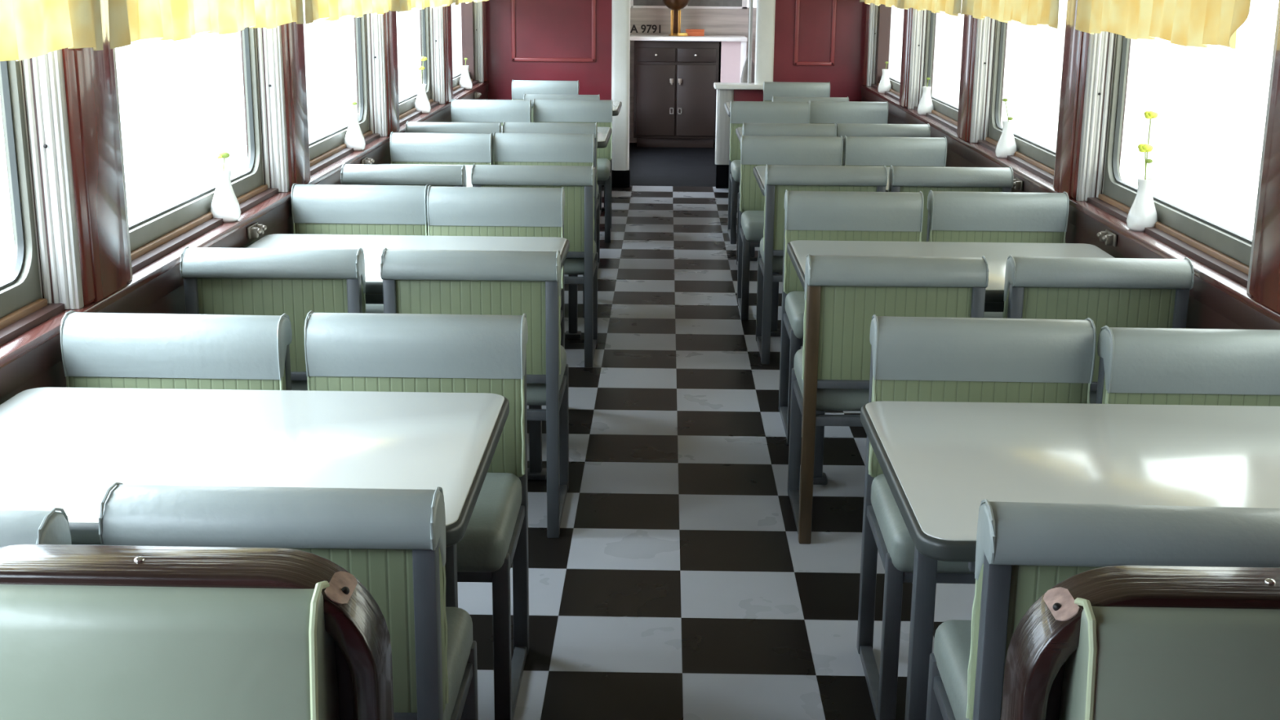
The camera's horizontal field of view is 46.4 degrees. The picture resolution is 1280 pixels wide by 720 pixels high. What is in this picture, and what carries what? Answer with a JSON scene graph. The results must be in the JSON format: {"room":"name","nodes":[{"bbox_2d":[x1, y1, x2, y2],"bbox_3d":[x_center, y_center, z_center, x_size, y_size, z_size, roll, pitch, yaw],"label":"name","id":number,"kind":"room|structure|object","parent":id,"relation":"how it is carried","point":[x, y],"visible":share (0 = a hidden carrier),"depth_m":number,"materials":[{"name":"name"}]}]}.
{"room":"restaurant","nodes":[
{"label":"restaurant","id":0,"kind":"room"},
{"bbox_2d":[0,0,487,404],"bbox_3d":[-1.337,-0.946,5.307,0.180,2.250,11.900,1,14,1],"label":"wall","id":1,"kind":"structure","parent":0,"point":[174,302],"depth_m":4.30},
{"bbox_2d":[0,48,84,329],"bbox_3d":[-1.363,-0.421,2.543,0.124,1.035,1.665,1,14,1],"label":"window","id":2,"kind":"structure","parent":1,"relation":"in","point":[21,294],"depth_m":3.35,"materials":[{"name":"paint"}]},
{"bbox_2d":[0,0,103,61],"bbox_3d":[-1.262,-0.612,2.510,0.077,0.266,1.860,1,14,1],"label":"window valance","id":3,"kind":"object","parent":2,"relation":"attached to","point":[29,28],"visible":1,"depth_m":3.11,"materials":[{"name":"yellow fabric"}]},
{"bbox_2d":[62,0,130,306],"bbox_3d":[-1.330,-0.657,3.486,0.119,1.025,0.300,1,14,1],"label":"wall panel","id":4,"kind":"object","parent":1,"relation":"attached to","point":[90,82],"depth_m":3.51,"materials":[{"name":"brown wood"}]},
{"bbox_2d":[112,25,289,280],"bbox_3d":[-1.327,-0.903,4.425,0.124,1.035,1.660,1,14,1],"label":"window","id":5,"kind":"structure","parent":1,"relation":"in","point":[153,231],"depth_m":5.19,"materials":[{"name":"paint"}]},
{"bbox_2d":[107,0,303,48],"bbox_3d":[-1.227,-1.090,4.380,0.076,0.266,1.850,1,14,1],"label":"window valance","id":6,"kind":"object","parent":5,"relation":"attached to","point":[129,20],"visible":1,"depth_m":4.00,"materials":[{"name":"yellow fabric"}]},
{"bbox_2d":[0,84,488,399],"bbox_3d":[-1.249,-0.563,5.403,0.010,0.063,11.900,1,14,1],"label":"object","id":7,"kind":"structure","parent":1,"relation":"attached to","point":[21,371],"depth_m":3.88,"materials":[{"name":"brown wood"}]},
{"bbox_2d":[0,80,488,368],"bbox_3d":[-1.286,-0.605,5.393,0.097,0.022,11.900,1,14,1],"label":"trim","id":8,"kind":"structure","parent":1,"relation":"attached to","point":[23,344],"depth_m":4.14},
{"bbox_2d":[209,168,240,222],"bbox_3d":[-1.300,-0.514,4.673,0.094,0.160,0.094,1,14,1],"label":"bud vase","id":9,"kind":"object","parent":8,"relation":"on","point":[224,205],"visible":0.94,"depth_m":4.65,"materials":[{"name":"white ceramic"}]},
{"bbox_2d":[343,113,365,151],"bbox_3d":[-1.263,-1.008,6.601,0.094,0.160,0.094,1,14,1],"label":"bud vase","id":10,"kind":"object","parent":8,"relation":"on","point":[354,138],"visible":0.98,"depth_m":6.57,"materials":[{"name":"white ceramic"}]},
{"bbox_2d":[413,84,431,113],"bbox_3d":[-1.228,-1.473,8.422,0.094,0.160,0.094,1,14,1],"label":"bud vase","id":11,"kind":"object","parent":8,"relation":"on","point":[422,104],"visible":0.91,"depth_m":8.39,"materials":[{"name":"white ceramic"}]},
{"bbox_2d":[281,22,310,190],"bbox_3d":[-1.294,-1.138,5.365,0.119,1.025,0.300,1,14,1],"label":"trim","id":12,"kind":"structure","parent":1,"relation":"attached to","point":[292,33],"depth_m":5.37,"materials":[{"name":"brown wood"}]},
{"bbox_2d":[302,13,387,166],"bbox_3d":[-1.292,-1.382,6.299,0.124,1.035,1.650,1,14,1],"label":"window","id":13,"kind":"structure","parent":1,"relation":"in","point":[320,148],"depth_m":7.08,"materials":[{"name":"paint"}]},
{"bbox_2d":[304,0,400,23],"bbox_3d":[-1.192,-1.565,6.237,0.074,0.267,1.865,1,14,1],"label":"window valance","id":14,"kind":"object","parent":13,"relation":"attached to","point":[329,10],"visible":1,"depth_m":6.00,"materials":[{"name":"yellow fabric"}]},
{"bbox_2d":[383,10,399,135],"bbox_3d":[-1.258,-1.616,7.235,0.119,1.025,0.300,1,14,1],"label":"trim","id":15,"kind":"structure","parent":1,"relation":"attached to","point":[389,18],"depth_m":7.23,"materials":[{"name":"brown wood"}]},
{"bbox_2d":[399,5,444,119],"bbox_3d":[-1.256,-1.859,8.164,0.124,1.035,1.640,1,14,1],"label":"window","id":16,"kind":"structure","parent":1,"relation":"in","point":[406,105],"depth_m":8.95,"materials":[{"name":"paint"}]},
{"bbox_2d":[400,0,455,11],"bbox_3d":[-1.156,-2.045,8.114,0.074,0.268,1.850,1,14,1],"label":"window valance","id":17,"kind":"object","parent":16,"relation":"attached to","point":[405,5],"visible":0.97,"depth_m":7.78,"materials":[{"name":"yellow fabric"}]},
{"bbox_2d":[443,4,453,103],"bbox_3d":[-1.223,-2.092,9.095,0.119,1.025,0.300,1,14,1],"label":"trim","id":18,"kind":"structure","parent":1,"relation":"attached to","point":[446,10],"depth_m":9.09,"materials":[{"name":"brown wood"}]},
{"bbox_2d":[453,0,483,91],"bbox_3d":[-1.220,-2.338,10.036,0.124,1.035,1.665,1,14,1],"label":"window","id":19,"kind":"structure","parent":1,"relation":"in","point":[478,36],"depth_m":10.85,"materials":[{"name":"paint"}]},
{"bbox_2d":[482,0,487,81],"bbox_3d":[-1.188,-2.562,10.930,0.119,1.025,0.200,1,14,1],"label":"trim","id":20,"kind":"structure","parent":1,"relation":"attached to","point":[484,2],"depth_m":10.94,"materials":[{"name":"brown wood"}]},
{"bbox_2d":[461,0,865,101],"bbox_3d":[0.258,-2.408,11.076,3.160,2.250,0.060,1,14,1],"label":"wall","id":21,"kind":"structure","parent":0,"point":[544,28],"depth_m":11.06,"materials":[{"name":"red paint"}]},
{"bbox_2d":[511,0,595,62],"bbox_3d":[-0.637,-2.689,10.983,0.625,0.975,0.018,1,14,1],"label":"trim","id":22,"kind":"structure","parent":21,"relation":"attached to","point":[514,58],"depth_m":11.08,"materials":[{"name":"paint"}]},
{"bbox_2d":[611,0,630,170],"bbox_3d":[-0.142,-2.338,11.091,0.133,1.860,0.140,1,14,1],"label":"trim","id":23,"kind":"structure","parent":21,"relation":"attached to","point":[620,16],"depth_m":11.09,"materials":[{"name":"white paint"}]},
{"bbox_2d":[611,168,630,187],"bbox_3d":[-0.149,-1.383,11.333,0.145,0.130,0.145,1,14,1],"label":"trim","id":24,"kind":"structure","parent":21,"relation":"attached to","point":[620,179],"depth_m":11.26,"materials":[{"name":"black"}]},
{"bbox_2d":[793,0,836,66],"bbox_3d":[1.295,-2.659,10.954,0.300,0.985,0.018,1,14,1],"label":"trim","id":25,"kind":"structure","parent":21,"relation":"attached to","point":[796,62],"depth_m":11.02,"materials":[{"name":"paint"}]},
{"bbox_2d":[629,7,756,143],"bbox_3d":[0.556,-3.180,14.102,1.600,2.250,0.084,1,14,1],"label":"wall","id":26,"kind":"structure","parent":0,"point":[650,21],"depth_m":14.07,"materials":[{"name":"white paint"}]},
{"bbox_2d":[630,0,747,8],"bbox_3d":[0.444,-3.611,13.949,1.130,0.640,0.050,1,14,1],"label":"window","id":27,"kind":"structure","parent":26,"relation":"in","point":[692,4],"depth_m":14.01,"materials":[{"name":"white paint"}]},
{"bbox_2d":[457,142,975,719],"bbox_3d":[0.171,-0.258,7.312,3.200,0.050,15.700,1,14,1],"label":"floor","id":28,"kind":"structure","parent":0,"point":[677,581],"depth_m":4.32,"materials":[{"name":"tile"}]},
{"bbox_2d":[0,506,71,546],"bbox_3d":[-1.049,0.557,2.337,0.481,0.817,0.476,1,14,1],"label":"dining chair","id":29,"kind":"object","parent":28,"relation":"on","point":[16,526],"visible":0.18,"depth_m":2.04,"materials":[{"name":"leather"}]},
{"bbox_2d":[60,310,292,390],"bbox_3d":[-1.024,0.337,3.196,0.481,0.817,0.476,1,14,1],"label":"dining chair","id":30,"kind":"object","parent":28,"relation":"on","point":[122,350],"visible":0.36,"depth_m":3.24,"materials":[{"name":"leather"}]},
{"bbox_2d":[0,543,394,719],"bbox_3d":[-0.586,0.710,1.619,0.560,0.884,0.540,1,14,1],"label":"chair","id":31,"kind":"object","parent":28,"relation":"on","point":[87,632],"visible":1,"depth_m":1.66,"materials":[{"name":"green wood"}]},
{"bbox_2d":[0,584,339,719],"bbox_3d":[-0.581,0.453,1.731,0.444,0.408,0.141,1,14,1],"label":"cushion","id":32,"kind":"object","parent":31,"relation":"on","point":[68,651],"depth_m":1.66,"materials":[{"name":"green leather"}]},
{"bbox_2d":[0,386,509,607],"bbox_3d":[-0.776,0.501,2.781,1.005,0.710,0.790,1,14,1],"label":"dining table","id":33,"kind":"object","parent":28,"relation":"on","point":[64,448],"visible":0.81,"depth_m":2.72,"materials":[{"name":"laminate"}]},
{"bbox_2d":[179,245,365,391],"bbox_3d":[-1.002,0.046,4.333,0.481,0.817,0.477,0,14,0],"label":"dining chair","id":34,"kind":"object","parent":28,"relation":"on","point":[295,282],"visible":0.23,"depth_m":4.06,"materials":[{"name":"leather"}]},
{"bbox_2d":[98,481,478,719],"bbox_3d":[-0.530,0.536,2.436,0.481,0.817,0.476,1,14,1],"label":"dining chair","id":35,"kind":"object","parent":28,"relation":"on","point":[393,541],"visible":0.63,"depth_m":2.15,"materials":[{"name":"leather"}]},
{"bbox_2d":[443,606,472,719],"bbox_3d":[-0.529,0.521,2.466,0.463,0.092,0.410,1,14,1],"label":"seat cushion","id":36,"kind":"object","parent":35,"relation":"on","point":[460,624],"depth_m":2.51,"materials":[{"name":"leather"}]},
{"bbox_2d":[291,182,428,313],"bbox_3d":[-1.000,-0.186,5.240,0.481,0.817,0.476,1,14,1],"label":"dining chair","id":37,"kind":"object","parent":28,"relation":"on","point":[316,209],"visible":0.24,"depth_m":5.29,"materials":[{"name":"leather"}]},
{"bbox_2d":[340,163,466,187],"bbox_3d":[-0.931,-0.419,6.153,0.481,0.817,0.476,1,14,1],"label":"dining chair","id":38,"kind":"object","parent":28,"relation":"on","point":[437,175],"visible":0.2,"depth_m":5.84,"materials":[{"name":"leather"}]},
{"bbox_2d":[246,234,569,479],"bbox_3d":[-0.741,0.030,4.621,1.005,0.710,0.790,1,14,1],"label":"dining table","id":39,"kind":"object","parent":28,"relation":"on","point":[372,246],"visible":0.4,"depth_m":4.72,"materials":[{"name":"laminate"}]},
{"bbox_2d":[304,311,528,719],"bbox_3d":[-0.499,0.336,3.217,0.481,0.817,0.476,1,14,1],"label":"dining chair","id":40,"kind":"object","parent":28,"relation":"on","point":[344,351],"visible":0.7,"depth_m":3.26,"materials":[{"name":"leather"}]},
{"bbox_2d":[456,472,521,572],"bbox_3d":[-0.499,0.338,3.183,0.463,0.092,0.410,1,14,1],"label":"seat cushion","id":41,"kind":"object","parent":40,"relation":"on","point":[488,544],"depth_m":3.05,"materials":[{"name":"leather"}]},
{"bbox_2d":[390,131,493,164],"bbox_3d":[-0.949,-0.642,7.022,0.481,0.817,0.476,1,14,1],"label":"dining chair","id":42,"kind":"object","parent":28,"relation":"on","point":[442,148],"visible":0.3,"depth_m":7.07,"materials":[{"name":"leather"}]},
{"bbox_2d":[405,120,502,149],"bbox_3d":[-0.952,-0.863,7.888,0.481,0.817,0.477,1,14,0],"label":"dining chair","id":43,"kind":"object","parent":28,"relation":"on","point":[411,126],"visible":0.2,"depth_m":7.58,"materials":[{"name":"leather"}]},
{"bbox_2d":[380,248,568,537],"bbox_3d":[-0.459,0.052,4.329,0.481,0.817,0.476,1,14,1],"label":"dining chair","id":44,"kind":"object","parent":28,"relation":"on","point":[415,282],"visible":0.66,"depth_m":4.06,"materials":[{"name":"leather"}]},
{"bbox_2d":[526,345,566,405],"bbox_3d":[-0.458,0.037,4.359,0.463,0.092,0.410,1,14,1],"label":"seat cushion","id":45,"kind":"object","parent":44,"relation":"on","point":[535,393],"depth_m":4.17,"materials":[{"name":"leather"}]},
{"bbox_2d":[377,164,596,338],"bbox_3d":[-0.706,-0.443,6.471,1.005,0.710,0.790,1,14,1],"label":"dining table","id":46,"kind":"object","parent":28,"relation":"on","point":[573,332],"visible":0.16,"depth_m":6.54,"materials":[{"name":"laminate"}]},
{"bbox_2d":[450,98,531,125],"bbox_3d":[-0.907,-1.139,8.969,0.481,0.817,0.476,1,14,1],"label":"dining chair","id":47,"kind":"object","parent":28,"relation":"on","point":[461,110],"visible":0.2,"depth_m":9.01,"materials":[{"name":"leather"}]},
{"bbox_2d":[426,185,564,348],"bbox_3d":[-0.516,-0.175,5.213,0.481,0.817,0.476,1,14,1],"label":"dining chair","id":48,"kind":"object","parent":28,"relation":"on","point":[491,211],"visible":0.3,"depth_m":5.26,"materials":[{"name":"leather"}]},
{"bbox_2d":[471,163,597,368],"bbox_3d":[-0.422,-0.420,6.174,0.481,0.817,0.476,1,14,1],"label":"dining chair","id":49,"kind":"object","parent":28,"relation":"on","point":[577,181],"visible":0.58,"depth_m":5.91,"materials":[{"name":"leather"}]},
{"bbox_2d":[564,240,595,275],"bbox_3d":[-0.421,-0.435,6.205,0.463,0.092,0.410,1,14,1],"label":"seat cushion","id":50,"kind":"object","parent":49,"relation":"on","point":[575,266],"depth_m":6.01,"materials":[{"name":"leather"}]},
{"bbox_2d":[493,132,595,318],"bbox_3d":[-0.463,-0.645,7.053,0.481,0.817,0.477,1,14,0],"label":"dining chair","id":51,"kind":"object","parent":28,"relation":"on","point":[508,148],"visible":0.26,"depth_m":7.09,"materials":[{"name":"leather"}]},
{"bbox_2d":[511,79,579,99],"bbox_3d":[-0.689,-1.581,10.700,0.481,0.817,0.476,1,14,1],"label":"dining chair","id":52,"kind":"object","parent":28,"relation":"on","point":[519,87],"visible":0.25,"depth_m":10.74,"materials":[{"name":"leather"}]},
{"bbox_2d":[502,121,599,270],"bbox_3d":[-0.460,-0.867,7.919,0.481,0.817,0.476,1,14,1],"label":"dining chair","id":53,"kind":"object","parent":28,"relation":"on","point":[508,127],"visible":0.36,"depth_m":7.61,"materials":[{"name":"leather"}]},
{"bbox_2d":[523,93,601,214],"bbox_3d":[-0.497,-1.339,9.760,0.481,0.817,0.476,1,14,1],"label":"dining chair","id":54,"kind":"object","parent":28,"relation":"on","point":[526,96],"visible":0.11,"depth_m":9.46,"materials":[{"name":"leather"}]},
{"bbox_2d":[533,98,612,242],"bbox_3d":[-0.411,-1.151,9.029,0.481,0.817,0.477,0,14,0],"label":"dining chair","id":55,"kind":"object","parent":28,"relation":"on","point":[577,111],"visible":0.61,"depth_m":9.07,"materials":[{"name":"leather"}]},
{"bbox_2d":[596,158,610,181],"bbox_3d":[-0.411,-1.149,8.995,0.463,0.092,0.410,0,14,0],"label":"seat cushion","id":56,"kind":"object","parent":55,"relation":"on","point":[603,174],"depth_m":8.82,"materials":[{"name":"leather"}]},
{"bbox_2d":[633,40,719,147],"bbox_3d":[0.335,-2.494,13.985,0.780,0.975,0.459,1,14,1],"label":"base cabinet","id":57,"kind":"object","parent":28,"relation":"on","point":[675,94],"visible":0.98,"depth_m":13.79,"materials":[{"name":"wood"}]},
{"bbox_2d":[630,34,747,41],"bbox_3d":[0.447,-2.987,13.856,1.075,0.037,0.480,1,14,1],"label":"countertop","id":58,"kind":"structure","parent":57,"relation":"on","point":[633,37],"depth_m":13.63,"materials":[{"name":"white paint"}]},
{"bbox_2d":[662,0,689,35],"bbox_3d":[0.332,-3.232,13.806,0.260,0.460,0.260,1,14,1],"label":"pedestal stand","id":59,"kind":"object","parent":58,"relation":"on","point":[676,6],"visible":0.99,"depth_m":13.79,"materials":[{"name":"gold metal"}]},
{"bbox_2d":[713,82,763,188],"bbox_3d":[0.769,-1.688,11.255,0.435,0.775,0.250,1,14,1],"label":"wall","id":60,"kind":"structure","parent":28,"relation":"on","point":[726,91],"depth_m":11.15,"materials":[{"name":"white paint"}]},
{"bbox_2d":[754,0,775,84],"bbox_3d":[0.927,-2.641,10.991,0.135,1.205,0.125,1,14,1],"label":"trim","id":61,"kind":"structure","parent":60,"relation":"on","point":[766,9],"depth_m":11.01,"materials":[{"name":"white paint"}]},
{"bbox_2d":[727,100,809,244],"bbox_3d":[0.784,-1.138,9.020,0.481,0.817,0.476,1,14,1],"label":"dining chair","id":62,"kind":"object","parent":28,"relation":"on","point":[740,112],"visible":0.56,"depth_m":9.06,"materials":[{"name":"leather"}]},
{"bbox_2d":[736,122,836,266],"bbox_3d":[0.772,-0.873,7.987,0.481,0.817,0.476,1,14,1],"label":"dining chair","id":63,"kind":"object","parent":28,"relation":"on","point":[748,129],"visible":0.2,"depth_m":7.67,"materials":[{"name":"leather"}]},
{"bbox_2d":[737,134,843,320],"bbox_3d":[0.713,-0.628,7.025,0.481,0.817,0.476,1,14,1],"label":"dining chair","id":64,"kind":"object","parent":28,"relation":"on","point":[755,150],"visible":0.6,"depth_m":7.07,"materials":[{"name":"leather"}]},
{"bbox_2d":[741,210,764,241],"bbox_3d":[0.713,-0.626,6.991,0.463,0.092,0.410,1,14,1],"label":"seat cushion","id":65,"kind":"object","parent":64,"relation":"on","point":[752,221],"depth_m":6.82,"materials":[{"name":"leather"}]},
{"bbox_2d":[763,81,830,101],"bbox_3d":[1.131,-1.582,10.768,0.481,0.817,0.476,1,14,1],"label":"dining chair","id":66,"kind":"object","parent":28,"relation":"on","point":[780,89],"visible":0.27,"depth_m":10.81,"materials":[{"name":"leather"}]},
{"bbox_2d":[772,96,848,102],"bbox_3d":[1.079,-1.316,9.726,0.481,0.817,0.476,1,14,1],"label":"dining chair","id":67,"kind":"object","parent":28,"relation":"on","point":[776,99],"visible":0.09,"depth_m":9.42,"materials":[{"name":"leather"}]},
{"bbox_2d":[755,164,887,364],"bbox_3d":[0.744,-0.428,6.248,0.481,0.817,0.476,1,14,1],"label":"dining chair","id":68,"kind":"object","parent":28,"relation":"on","point":[778,178],"visible":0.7,"depth_m":5.98,"materials":[{"name":"leather"}]},
{"bbox_2d":[759,237,783,272],"bbox_3d":[0.745,-0.444,6.278,0.463,0.092,0.410,1,14,1],"label":"seat cushion","id":69,"kind":"object","parent":68,"relation":"on","point":[777,267],"depth_m":6.10,"materials":[{"name":"leather"}]},
{"bbox_2d":[753,165,889,336],"bbox_3d":[1.008,-0.443,6.531,1.005,0.710,0.790,1,14,1],"label":"dining table","id":70,"kind":"object","parent":28,"relation":"on","point":[758,171],"visible":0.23,"depth_m":6.60,"materials":[{"name":"plastic"}]},
{"bbox_2d":[808,100,888,124],"bbox_3d":[1.270,-1.149,9.080,0.481,0.817,0.476,1,14,1],"label":"dining chair","id":71,"kind":"object","parent":28,"relation":"on","point":[820,112],"visible":0.23,"depth_m":9.12,"materials":[{"name":"leather"}]},
{"bbox_2d":[778,189,924,444],"bbox_3d":[0.746,-0.156,5.183,0.481,0.817,0.476,1,14,1],"label":"dining chair","id":72,"kind":"object","parent":28,"relation":"on","point":[820,215],"visible":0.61,"depth_m":5.23,"materials":[{"name":"leather"}]},
{"bbox_2d":[785,291,804,339],"bbox_3d":[0.745,-0.155,5.149,0.463,0.092,0.410,1,14,1],"label":"seat cushion","id":73,"kind":"object","parent":72,"relation":"on","point":[794,300],"depth_m":5.08,"materials":[{"name":"leather"}]},
{"bbox_2d":[835,122,930,165],"bbox_3d":[1.257,-0.874,8.008,0.481,0.817,0.476,1,14,1],"label":"dining chair","id":74,"kind":"object","parent":28,"relation":"on","point":[842,129],"visible":0.13,"depth_m":7.69,"materials":[{"name":"leather"}]},
{"bbox_2d":[786,253,988,543],"bbox_3d":[0.691,0.071,4.296,0.481,0.817,0.476,1,14,1],"label":"dining chair","id":75,"kind":"object","parent":28,"relation":"on","point":[831,371],"visible":0.56,"depth_m":4.04,"materials":[{"name":"leather"}]},
{"bbox_2d":[793,348,869,411],"bbox_3d":[0.692,0.055,4.327,0.463,0.092,0.410,1,14,1],"label":"seat cushion","id":76,"kind":"object","parent":75,"relation":"on","point":[827,399],"depth_m":4.13,"materials":[{"name":"leather"}]},
{"bbox_2d":[843,135,946,167],"bbox_3d":[1.206,-0.624,7.027,0.481,0.817,0.476,1,14,1],"label":"dining chair","id":77,"kind":"object","parent":28,"relation":"on","point":[867,151],"visible":0.32,"depth_m":7.07,"materials":[{"name":"leather"}]},
{"bbox_2d":[786,240,1114,484],"bbox_3d":[0.970,0.053,4.589,1.005,0.710,0.790,1,14,1],"label":"dining table","id":78,"kind":"object","parent":28,"relation":"on","point":[997,254],"visible":0.37,"depth_m":4.69,"materials":[{"name":"laminate"}]},
{"bbox_2d":[888,165,1013,241],"bbox_3d":[1.243,-0.422,6.240,0.481,0.817,0.476,1,14,1],"label":"dining chair","id":79,"kind":"object","parent":28,"relation":"on","point":[901,179],"visible":0.16,"depth_m":5.93,"materials":[{"name":"leather"}]},
{"bbox_2d":[856,314,1096,719],"bbox_3d":[0.747,0.345,3.226,0.481,0.817,0.477,1,14,2],"label":"dining chair","id":80,"kind":"object","parent":28,"relation":"on","point":[913,358],"visible":0.49,"depth_m":3.27,"materials":[{"name":"leather"}]},
{"bbox_2d":[871,473,974,573],"bbox_3d":[0.746,0.346,3.192,0.463,0.092,0.410,1,14,2],"label":"seat cushion","id":81,"kind":"object","parent":80,"relation":"on","point":[895,545],"depth_m":3.07,"materials":[{"name":"leather"}]},
{"bbox_2d":[926,190,1069,318],"bbox_3d":[1.259,-0.157,5.204,0.481,0.817,0.476,1,14,1],"label":"dining chair","id":82,"kind":"object","parent":28,"relation":"on","point":[953,216],"visible":0.24,"depth_m":5.25,"materials":[{"name":"leather"}]},
{"bbox_2d":[860,400,1279,719],"bbox_3d":[0.935,0.528,2.734,1.005,0.710,0.790,1,14,1],"label":"dining table","id":83,"kind":"object","parent":28,"relation":"on","point":[938,461],"visible":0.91,"depth_m":2.70,"materials":[{"name":"laminate"}]},
{"bbox_2d":[1002,254,1194,404],"bbox_3d":[1.241,0.074,4.302,0.481,0.817,0.476,1,14,1],"label":"dining chair","id":84,"kind":"object","parent":28,"relation":"on","point":[1112,292],"visible":0.18,"depth_m":4.02,"materials":[{"name":"leather"}]},
{"bbox_2d":[925,498,1279,719],"bbox_3d":[0.735,0.558,2.391,0.481,0.817,0.477,1,14,2],"label":"dining chair","id":85,"kind":"object","parent":28,"relation":"on","point":[1024,549],"visible":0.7,"depth_m":2.10,"materials":[{"name":"leather"}]},
{"bbox_2d":[933,619,971,719],"bbox_3d":[0.736,0.543,2.422,0.463,0.092,0.410,1,14,2],"label":"seat cushion","id":86,"kind":"object","parent":85,"relation":"on","point":[952,643],"depth_m":2.49,"materials":[{"name":"leather"}]},
{"bbox_2d":[1000,564,1279,719],"bbox_3d":[0.705,0.730,1.585,0.560,0.884,0.540,1,14,1],"label":"chair","id":87,"kind":"object","parent":28,"relation":"on","point":[1125,642],"visible":1,"depth_m":1.64,"materials":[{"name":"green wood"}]},
{"bbox_2d":[1058,605,1279,719],"bbox_3d":[0.710,0.473,1.696,0.444,0.408,0.141,1,14,1],"label":"cushion","id":88,"kind":"object","parent":87,"relation":"on","point":[1121,662],"depth_m":1.62,"materials":[{"name":"green leather"}]},
{"bbox_2d":[1095,325,1279,406],"bbox_3d":[1.237,0.371,3.141,0.481,0.817,0.476,1,14,1],"label":"dining chair","id":89,"kind":"object","parent":28,"relation":"on","point":[1137,366],"visible":0.29,"depth_m":3.19,"materials":[{"name":"leather"}]},
{"bbox_2d":[719,41,741,82],"bbox_3d":[0.836,-2.497,14.010,0.180,0.978,0.430,1,14,1],"label":"wall","id":90,"kind":"structure","parent":0,"point":[730,52],"depth_m":13.73,"materials":[{"name":"white paint"}]},
{"bbox_2d":[862,4,1248,328],"bbox_3d":[1.637,-0.907,5.260,0.180,2.250,11.900,1,14,1],"label":"wall","id":91,"kind":"structure","parent":0,"point":[1199,316],"depth_m":5.21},
{"bbox_2d":[862,4,870,85],"bbox_3d":[1.707,-2.524,10.884,0.119,1.025,0.200,1,14,1],"label":"trim","id":92,"kind":"structure","parent":91,"relation":"attached to","point":[867,6],"depth_m":10.90,"materials":[{"name":"brown wood"}]},
{"bbox_2d":[866,2,900,96],"bbox_3d":[1.706,-2.300,9.989,0.124,1.035,1.665,1,14,1],"label":"window","id":93,"kind":"structure","parent":91,"relation":"in","point":[873,13],"depth_m":10.79,"materials":[{"name":"paint"}]},
{"bbox_2d":[899,7,912,107],"bbox_3d":[1.672,-2.055,9.049,0.119,1.025,0.300,1,14,1],"label":"trim","id":94,"kind":"structure","parent":91,"relation":"attached to","point":[908,14],"depth_m":9.04,"materials":[{"name":"brown metal"}]},
{"bbox_2d":[907,8,958,125],"bbox_3d":[1.670,-1.821,8.117,0.124,1.035,1.640,1,14,1],"label":"window","id":95,"kind":"structure","parent":91,"relation":"in","point":[943,109],"depth_m":8.89,"materials":[{"name":"paint"}]},
{"bbox_2d":[900,0,961,16],"bbox_3d":[1.574,-2.005,8.044,0.072,0.263,1.865,1,14,1],"label":"window valance","id":96,"kind":"object","parent":95,"relation":"attached to","point":[952,7],"visible":1,"depth_m":7.84,"materials":[{"name":"yellow fabric"}]},
{"bbox_2d":[956,13,977,142],"bbox_3d":[1.637,-1.579,7.189,0.119,1.025,0.300,1,14,1],"label":"trim","id":97,"kind":"structure","parent":91,"relation":"attached to","point":[970,24],"depth_m":7.19,"materials":[{"name":"brown wood"}]},
{"bbox_2d":[969,2,1067,187],"bbox_3d":[1.634,-1.345,6.253,0.124,1.035,1.650,1,14,1],"label":"window","id":98,"kind":"structure","parent":91,"relation":"in","point":[1043,157],"depth_m":7.03,"materials":[{"name":"paint"}]},
{"bbox_2d":[960,0,1059,28],"bbox_3d":[1.538,-1.543,6.242,0.075,0.264,1.755,1,14,1],"label":"window valance","id":99,"kind":"object","parent":98,"relation":"attached to","point":[1028,12],"visible":1,"depth_m":5.97,"materials":[{"name":"yellow fabric"}]},
{"bbox_2d":[860,84,1279,323],"bbox_3d":[1.581,-0.568,5.348,0.097,0.022,11.900,1,14,1],"label":"trim","id":100,"kind":"structure","parent":91,"relation":"attached to","point":[1228,286],"depth_m":4.80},
{"bbox_2d":[995,120,1017,158],"bbox_3d":[1.606,-0.966,6.536,0.094,0.160,0.094,1,14,1],"label":"bud vase","id":101,"kind":"object","parent":100,"relation":"on","point":[1006,145],"visible":0.92,"depth_m":6.51,"materials":[{"name":"white ceramic"}]},
{"bbox_2d":[1126,177,1157,231],"bbox_3d":[1.570,-0.485,4.657,0.094,0.160,0.094,1,14,1],"label":"bud vase","id":102,"kind":"object","parent":100,"relation":"on","point":[1142,214],"visible":0.94,"depth_m":4.63,"materials":[{"name":"white ceramic"}]},
{"bbox_2d":[861,87,1279,329],"bbox_3d":[1.543,-0.527,5.359,0.010,0.063,11.900,1,14,1],"label":"trim","id":103,"kind":"structure","parent":91,"relation":"attached to","point":[1240,313],"depth_m":4.67,"materials":[{"name":"brown wood"}]},
{"bbox_2d":[1053,0,1089,199],"bbox_3d":[1.601,-1.101,5.319,0.119,1.025,0.300,1,14,1],"label":"trim","id":104,"kind":"structure","parent":91,"relation":"attached to","point":[1076,42],"depth_m":5.33,"materials":[{"name":"brown wood"}]},
{"bbox_2d":[1075,0,1279,293],"bbox_3d":[1.599,-0.865,4.378,0.124,1.035,1.660,1,14,1],"label":"window","id":105,"kind":"structure","parent":91,"relation":"in","point":[1228,246],"depth_m":5.14,"materials":[{"name":"paint"}]},
{"bbox_2d":[1075,0,1250,48],"bbox_3d":[1.502,-1.056,4.337,0.075,0.264,1.660,1,14,1],"label":"window valance","id":106,"kind":"object","parent":105,"relation":"attached to","point":[1192,23],"visible":1,"depth_m":4.18,"materials":[{"name":"yellow fabric"}]},
{"bbox_2d":[1248,17,1279,313],"bbox_3d":[1.565,-0.620,3.440,0.119,1.025,0.300,1,14,1],"label":"trim","id":107,"kind":"structure","parent":91,"relation":"attached to","point":[1264,281],"depth_m":3.57,"materials":[{"name":"brown wood"}]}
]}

